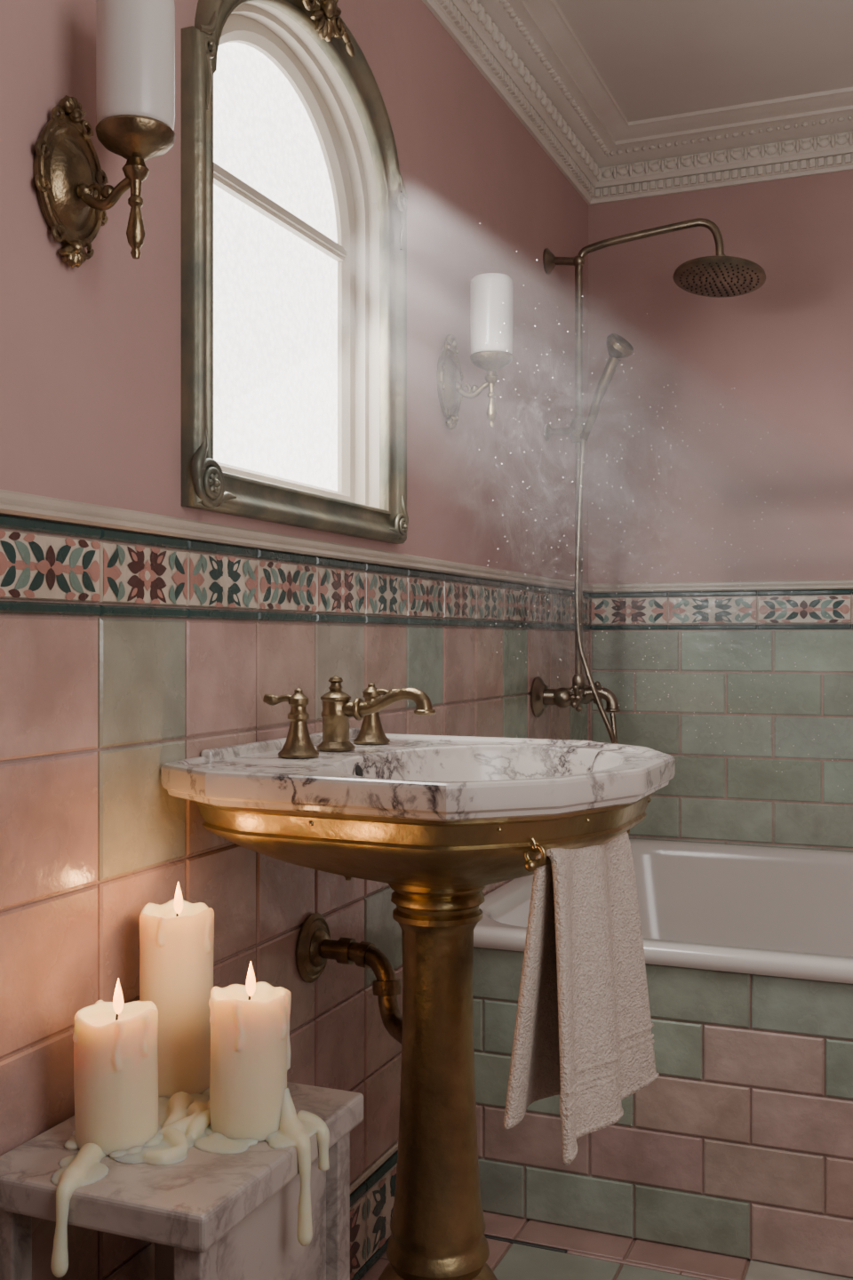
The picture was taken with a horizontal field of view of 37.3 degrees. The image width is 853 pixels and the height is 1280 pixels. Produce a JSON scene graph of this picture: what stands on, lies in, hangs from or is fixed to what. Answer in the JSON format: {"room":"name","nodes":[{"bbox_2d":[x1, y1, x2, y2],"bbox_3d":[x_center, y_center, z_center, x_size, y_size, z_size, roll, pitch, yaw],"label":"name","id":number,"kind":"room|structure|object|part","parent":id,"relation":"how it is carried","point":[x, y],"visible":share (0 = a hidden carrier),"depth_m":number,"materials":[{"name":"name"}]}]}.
{"room":"bathroom","nodes":[
{"label":"bathroom","id":0,"kind":"room"},
{"bbox_2d":[0,0,588,583],"bbox_3d":[-0.367,-0.159,1.748,0.001,2.677,4.560,0,0,22],"label":"wall","id":1,"kind":"structure","parent":0,"point":[90,353],"depth_m":2.54,"materials":[{"name":"pink paint"}]},
{"bbox_2d":[33,0,175,267],"bbox_3d":[-0.374,-0.618,1.527,0.151,0.321,0.139,0,0,22],"label":"wall sconce","id":2,"kind":"object","parent":1,"relation":"attached to","point":[135,39],"visible":1,"depth_m":1.50,"materials":[{"name":"gold metal"}]},
{"bbox_3d":[-0.389,-0.543,1.530,0.093,0.042,0.020,0,0,22],"label":"arm","id":3,"kind":"part","parent":2,"relation":"part of","materials":[{"name":"gold metal"}]},
{"bbox_3d":[-0.349,-0.693,1.514,0.092,0.170,0.092,0,0,22],"label":"lamp shade","id":4,"kind":"part","parent":2,"relation":"part of","materials":[{"name":"white glass"}]},
{"bbox_2d":[180,0,408,543],"bbox_3d":[-0.180,-0.653,2.126,0.068,0.928,0.765,0,0,22],"label":"arched mirror frame","id":5,"kind":"object","parent":1,"relation":"attached to","point":[204,485],"visible":1,"depth_m":1.99,"materials":[{"name":"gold metal"}]},
{"bbox_2d":[0,514,591,1279],"bbox_3d":[-0.362,0.515,1.746,0.010,1.330,4.560,0,0,22],"label":"wall tiles","id":6,"kind":"object","parent":1,"relation":"attached to","point":[124,655],"depth_m":1.80,"materials":[{"name":"tile"}]},
{"bbox_2d":[213,1,379,508],"bbox_3d":[-0.244,-0.644,2.157,0.089,0.795,0.636,0,0,22],"label":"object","id":7,"kind":"structure","parent":1,"relation":"in","point":[296,212],"depth_m":2.24,"materials":[{"name":"beige paint"}]},
{"bbox_3d":[-0.273,-0.642,2.169,0.001,0.725,0.550,0,0,22],"label":"glass pane","id":8,"kind":"part","parent":7,"relation":"part of","materials":[{"name":"white glass"}]},
{"bbox_2d":[0,488,852,592],"bbox_3d":[0.513,-0.158,1.389,1.900,0.028,4.560,0,0,22],"label":"trim","id":9,"kind":"structure","parent":1,"relation":"attached to","point":[12,503],"depth_m":2.08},
{"bbox_2d":[437,272,513,430],"bbox_3d":[0.115,-0.618,2.725,0.151,0.321,0.139,0,0,22],"label":"wall sconce","id":10,"kind":"object","parent":1,"relation":"attached to","point":[487,307],"visible":1,"depth_m":2.69,"materials":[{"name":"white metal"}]},
{"bbox_3d":[0.100,-0.543,2.729,0.093,0.042,0.020,0,0,22],"label":"arm","id":11,"kind":"part","parent":10,"relation":"part of","materials":[{"name":"gold metal"}]},
{"bbox_3d":[0.140,-0.693,2.712,0.092,0.170,0.092,0,0,22],"label":"lamp shade","id":12,"kind":"part","parent":10,"relation":"part of","materials":[{"name":"white glass"}]},
{"bbox_2d":[530,674,621,717],"bbox_3d":[0.407,0.148,3.371,0.164,0.111,0.304,0,0,42],"label":"mixer","id":13,"kind":"object","parent":1,"relation":"attached to","point":[580,693],"visible":0.84,"depth_m":3.31,"materials":[{"name":"gold metal"}]},
{"bbox_3d":[0.379,0.150,3.269,0.052,0.074,0.074,0,0,22],"label":"cross handle","id":14,"kind":"part","parent":13,"relation":"part of","materials":[{"name":"gold metal"}]},
{"bbox_3d":[0.462,0.150,3.473,0.052,0.074,0.074,0,0,22],"label":"cross handle","id":15,"kind":"part","parent":13,"relation":"part of","materials":[{"name":"gold metal"}]},
{"bbox_3d":[0.464,0.160,3.397,0.120,0.066,0.042,0,0,22],"label":"spout","id":16,"kind":"part","parent":13,"relation":"part of","materials":[{"name":"gold metal"}]},
{"bbox_2d":[422,0,852,205],"bbox_3d":[0.513,-1.413,1.389,1.900,0.168,4.560,0,0,22],"label":"trim","id":17,"kind":"structure","parent":1,"relation":"attached to","point":[529,52],"depth_m":3.54,"materials":[{"name":"beige paint"}]},
{"bbox_2d":[543,217,766,673],"bbox_3d":[0.597,-0.504,3.337,0.584,1.192,0.233,0,0,22],"label":"shower","id":18,"kind":"object","parent":1,"relation":"attached to","point":[720,275],"visible":0.97,"depth_m":3.36,"materials":[{"name":"gold metal"}]},
{"bbox_2d":[574,333,633,743],"bbox_3d":[0.475,-0.264,3.345,0.081,1.085,0.160,0,0,-41],"label":"shower","id":19,"kind":"object","parent":18,"relation":"attached to","point":[625,348],"visible":0.98,"depth_m":3.35,"materials":[{"name":"gold metal"}]},
{"bbox_3d":[0.459,-0.641,3.344,0.119,0.217,0.032,0,0,34],"label":"handle","id":20,"kind":"part","parent":19,"relation":"part of","materials":[{"name":"gold metal"}]},
{"bbox_3d":[0.587,-0.504,3.346,0.399,1.193,0.021,0,0,22],"label":"riser arm","id":21,"kind":"part","parent":18,"relation":"part of","materials":[{"name":"gold metal"}]},
{"bbox_2d":[360,1210,852,1279],"bbox_3d":[0.513,1.230,1.389,2.100,0.100,4.760,0,0,22],"label":"floor","id":22,"kind":"structure","parent":0,"point":[520,1248],"depth_m":2.41,"materials":[{"name":"tile"}]},
{"bbox_2d":[0,1081,363,1279],"bbox_3d":[-0.289,0.880,1.500,0.299,0.600,0.382,0,0,22],"label":"stool","id":23,"kind":"object","parent":22,"relation":"on","point":[206,1215],"visible":0.62,"depth_m":1.39,"materials":[{"name":"white stone"}]},
{"bbox_3d":[-0.461,0.899,1.398,0.034,0.562,0.034,0,0,22],"label":"leg","id":24,"kind":"part","parent":23,"relation":"part of","materials":[{"name":"stone"}]},
{"bbox_2d":[50,977,163,1277],"bbox_3d":[-0.376,0.530,1.422,0.116,0.276,0.203,0,0,22],"label":"pillar candle","id":25,"kind":"object","parent":23,"relation":"on","point":[116,1058],"visible":0.99,"depth_m":1.42,"materials":[{"name":"wax"}]},
{"bbox_2d":[113,881,214,1165],"bbox_3d":[-0.309,0.450,1.539,0.125,0.276,0.295,0,0,-7],"label":"pillar candle","id":26,"kind":"object","parent":23,"relation":"on","point":[177,935],"visible":0.77,"depth_m":1.59,"materials":[{"name":"wax"}]},
{"bbox_3d":[-0.341,0.899,1.691,0.034,0.562,0.034,0,0,22],"label":"leg","id":27,"kind":"part","parent":23,"relation":"part of","materials":[{"name":"stone"}]},
{"bbox_3d":[-0.239,0.899,1.307,0.034,0.562,0.034,0,0,22],"label":"leg","id":28,"kind":"part","parent":23,"relation":"part of","materials":[{"name":"stone"}]},
{"bbox_2d":[193,960,329,1246],"bbox_3d":[-0.198,0.538,1.481,0.150,0.314,0.135,0,0,22],"label":"pillar candle","id":29,"kind":"object","parent":23,"relation":"on","point":[251,1100],"visible":1,"depth_m":1.46,"materials":[{"name":"wax"}]},
{"bbox_3d":[-0.184,0.874,1.456,0.012,0.512,0.281,0,0,22],"label":"panel","id":30,"kind":"part","parent":23,"relation":"part of","materials":[{"name":"stone"}]},
{"bbox_3d":[-0.119,0.899,1.601,0.034,0.562,0.034,0,0,22],"label":"leg","id":31,"kind":"part","parent":23,"relation":"part of","materials":[{"name":"stone"}]},
{"bbox_2d":[161,682,674,1279],"bbox_3d":[0.027,0.626,1.853,0.630,1.108,0.708,0,0,22],"label":"pedestal sink","id":32,"kind":"object","parent":22,"relation":"on","point":[437,820],"depth_m":1.79,"materials":[{"name":"stone"}]},
{"bbox_3d":[-0.216,0.089,1.880,0.055,0.017,0.017,0,0,7],"label":"lever","id":33,"kind":"part","parent":32,"relation":"part of","materials":[{"name":"gold metal"}]},
{"bbox_3d":[-0.200,0.122,1.880,0.083,0.101,0.062,0,0,22],"label":"tap handle","id":34,"kind":"part","parent":32,"relation":"part of","materials":[{"name":"gold metal"}]},
{"bbox_3d":[-0.115,0.319,1.861,0.028,0.073,0.028,0,0,22],"label":"stop knob","id":35,"kind":"part","parent":32,"relation":"part of","materials":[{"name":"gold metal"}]},
{"bbox_2d":[296,912,402,1044],"bbox_3d":[-0.090,0.550,2.046,0.329,0.172,0.110,0,0,44],"label":"drain pipe","id":36,"kind":"object","parent":32,"relation":"attached to","point":[315,947],"visible":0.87,"depth_m":2.09,"materials":[{"name":"gold metal"}]},
{"bbox_2d":[316,675,435,751],"bbox_3d":[-0.077,0.115,1.965,0.205,0.116,0.062,0,0,22],"label":"spout","id":37,"kind":"object","parent":32,"relation":"on","point":[337,711],"visible":1,"depth_m":1.97,"materials":[{"name":"gold metal"}]},
{"bbox_3d":[-0.143,0.115,1.992,0.062,0.116,0.062,0,0,22],"label":"spout","id":38,"kind":"part","parent":37,"relation":"part of","materials":[{"name":"gold metal"}]},
{"bbox_3d":[-0.063,0.100,1.953,0.171,0.054,0.036,0,0,29],"label":"spout","id":39,"kind":"part","parent":37,"relation":"part of","materials":[{"name":"gold metal"}]},
{"bbox_3d":[-0.082,0.122,2.112,0.084,0.101,0.062,0,0,22],"label":"tap handle","id":40,"kind":"part","parent":32,"relation":"part of","materials":[{"name":"gold metal"}]},
{"bbox_3d":[-0.067,0.089,2.109,0.055,0.017,0.017,0,0,22],"label":"lever","id":41,"kind":"part","parent":32,"relation":"part of","materials":[{"name":"gold metal"}]},
{"bbox_3d":[0.028,0.282,1.853,0.584,0.145,0.651,0,0,22],"label":"brass bowl","id":42,"kind":"part","parent":32,"relation":"part of","materials":[{"name":"gold metal"}]},
{"bbox_2d":[503,831,659,1165],"bbox_3d":[0.206,0.446,1.656,0.101,0.373,0.325,0,0,31],"label":"hand towel","id":43,"kind":"object","parent":32,"relation":"hanging from","point":[583,1035],"visible":0.94,"depth_m":1.63,"materials":[{"name":"fabric"}]},
{"bbox_2d":[472,837,852,1278],"bbox_3d":[1.125,0.887,2.881,1.883,0.586,1.311,0,0,22],"label":"bathtub","id":44,"kind":"object","parent":22,"relation":"on","point":[740,1145],"visible":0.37,"depth_m":2.46,"materials":[{"name":"pink tile"}]},
{"bbox_2d":[554,0,852,121],"bbox_3d":[0.513,-1.537,1.389,2.100,0.080,4.760,0,0,22],"label":"ceiling","id":45,"kind":"structure","parent":0,"point":[655,58],"depth_m":3.19,"materials":[{"name":"paint"}]},
{"bbox_2d":[588,169,852,583],"bbox_3d":[1.393,-0.159,3.546,2.100,2.677,0.100,0,0,22],"label":"wall","id":46,"kind":"structure","parent":0,"point":[785,346],"depth_m":3.70,"materials":[{"name":"pink paint"}]},
{"bbox_2d":[588,589,852,850],"bbox_3d":[1.373,0.515,3.496,1.900,1.330,0.009,0,0,22],"label":"wall tiles","id":47,"kind":"object","parent":46,"relation":"attached to","point":[714,795],"depth_m":3.68,"materials":[{"name":"tile"}]},
{"label":"outside","id":48,"kind":"structure","parent":0,"visible":0},
{"bbox_2d":[479,223,852,790],"bbox_3d":[0.574,-0.180,2.973,0.366,1.174,1.614,0,0,38],"label":"dust motes","id":49,"kind":"object","parent":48,"point":[480,223],"visible":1,"depth_m":2.92,"materials":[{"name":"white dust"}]}
]}

